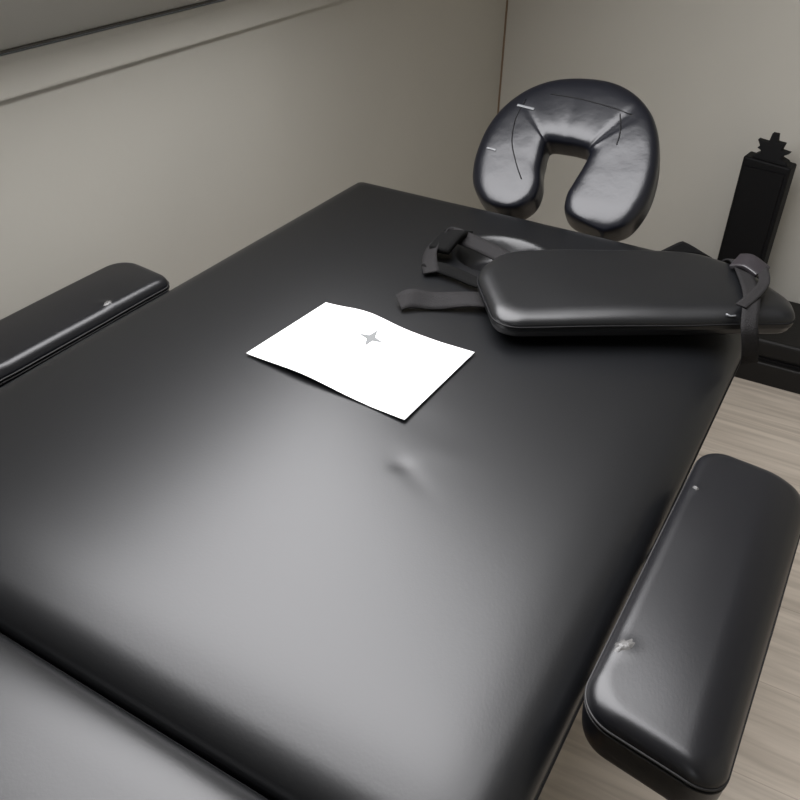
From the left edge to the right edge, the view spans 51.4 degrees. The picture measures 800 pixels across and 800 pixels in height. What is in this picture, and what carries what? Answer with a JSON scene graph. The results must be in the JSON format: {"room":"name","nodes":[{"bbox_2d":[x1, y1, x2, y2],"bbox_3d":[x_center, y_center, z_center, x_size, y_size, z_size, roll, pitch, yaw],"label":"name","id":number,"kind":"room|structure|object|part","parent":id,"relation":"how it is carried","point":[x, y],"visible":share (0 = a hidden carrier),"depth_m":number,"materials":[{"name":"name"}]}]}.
{"room":"massage room","nodes":[
{"label":"massage room","id":0,"kind":"room"},
{"bbox_2d":[0,0,207,50],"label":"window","id":1,"kind":"structure","parent":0,"point":[22,22],"depth_m":1.04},
{"bbox_2d":[0,0,505,319],"bbox_3d":[-0.605,0.024,1.203,0.100,0.946,3.710,18,39,23],"label":"wall","id":2,"kind":"structure","parent":0,"point":[171,164],"depth_m":1.44,"materials":[{"name":"beige paint"}]},
{"bbox_2d":[0,0,218,53],"bbox_3d":[-0.556,-0.351,0.908,0.013,0.003,3.510,18,39,23],"label":"trim","id":3,"kind":"structure","parent":2,"relation":"attached to","point":[208,1],"depth_m":1.12,"materials":[{"name":"grey"}]},
{"bbox_2d":[0,0,341,100],"bbox_3d":[-0.552,-0.325,0.923,0.007,0.044,3.510,18,39,23],"label":"trim","id":4,"kind":"structure","parent":2,"relation":"attached to","point":[32,74],"depth_m":1.19,"materials":[{"name":"beige paint"}]},
{"bbox_2d":[499,0,799,302],"bbox_3d":[1.503,-1.021,1.569,2.700,2.290,0.100,18,39,23],"label":"wall","id":5,"kind":"structure","parent":0,"point":[715,78],"depth_m":2.19,"materials":[{"name":"beige paint"}]},
{"bbox_2d":[497,0,507,113],"bbox_3d":[0.301,-1.538,1.944,0.004,2.540,0.004,18,39,23],"label":"trim","id":6,"kind":"structure","parent":5,"relation":"attached to","point":[506,0],"depth_m":2.35,"materials":[{"name":"brown"}]},
{"bbox_2d":[538,377,799,799],"bbox_3d":[0.570,0.823,0.972,2.800,0.050,3.710,18,39,23],"label":"floor","id":7,"kind":"structure","parent":0,"point":[757,424],"depth_m":1.39,"materials":[{"name":"laminate"}]},
{"bbox_2d":[0,182,740,799],"bbox_3d":[-0.262,0.462,0.826,0.716,0.681,1.927,19,39,24],"label":"massage table","id":8,"kind":"object","parent":7,"relation":"on","point":[227,572],"visible":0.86,"depth_m":0.74,"materials":[{"name":"black leather"}]},
{"bbox_2d":[0,262,169,386],"bbox_3d":[-0.454,-0.057,1.034,0.113,0.085,0.413,18,39,23],"label":"armrest","id":9,"kind":"object","parent":8,"relation":"attached to","point":[36,333],"visible":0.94,"depth_m":1.04,"materials":[{"name":"black leather"}]},
{"bbox_2d":[0,634,266,799],"bbox_3d":[-0.500,0.450,0.304,0.702,0.062,0.957,19,39,24],"label":"cushion","id":10,"kind":"object","parent":8,"relation":"on","point":[68,731],"depth_m":0.57,"materials":[{"name":"black leather"}]},
{"bbox_2d":[247,302,474,419],"bbox_3d":[-0.044,-0.055,0.964,0.223,0.008,0.157,22,40,27],"label":"paper sheet","id":11,"kind":"object","parent":8,"relation":"on","point":[378,363],"visible":1,"depth_m":0.96,"materials":[{"name":"white paper"}]},
{"bbox_2d":[473,78,659,241],"bbox_3d":[0.273,-0.374,1.380,0.304,0.264,0.254,18,39,23],"label":"cradle","id":12,"kind":"object","parent":8,"relation":"attached to","point":[604,124],"visible":0.91,"depth_m":1.35,"materials":[{"name":"black leather"}]},
{"bbox_2d":[396,227,795,363],"bbox_3d":[0.243,-0.150,1.064,0.483,0.083,0.280,8,36,9],"label":"cushion","id":13,"kind":"object","parent":8,"relation":"on","point":[677,289],"visible":1,"depth_m":1.01,"materials":[{"name":"black leather"}]},
{"bbox_2d":[582,453,799,799],"bbox_3d":[0.250,0.171,0.685,0.117,0.080,0.350,18,39,23],"label":"armrest","id":14,"kind":"object","parent":8,"relation":"attached to","point":[669,694],"visible":1,"depth_m":0.62,"materials":[{"name":"black leather"}]},
{"bbox_2d":[734,301,799,393],"bbox_3d":[1.050,-0.140,2.192,0.712,0.118,0.276,18,39,23],"label":"case","id":15,"kind":"object","parent":7,"relation":"on","point":[778,365],"visible":0.11,"depth_m":2.11,"materials":[{"name":"black plastic"}]},
{"bbox_2d":[717,132,796,278],"bbox_3d":[0.899,-0.449,2.122,0.115,0.461,0.056,25,42,30],"label":"stand","id":16,"kind":"object","parent":15,"relation":"on","point":[765,177],"visible":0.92,"depth_m":2.06,"materials":[{"name":"black paint"}]},
{"bbox_3d":[0.883,-0.421,2.117,0.095,0.336,0.005,25,42,30],"label":"panel","id":17,"kind":"part","parent":16,"relation":"part of","materials":[{"name":"black paint"}]},
{"bbox_3d":[1.054,-0.171,2.178,0.702,0.052,0.260,18,39,23],"label":"lid","id":18,"kind":"part","parent":15,"relation":"part of","materials":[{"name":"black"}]}
]}

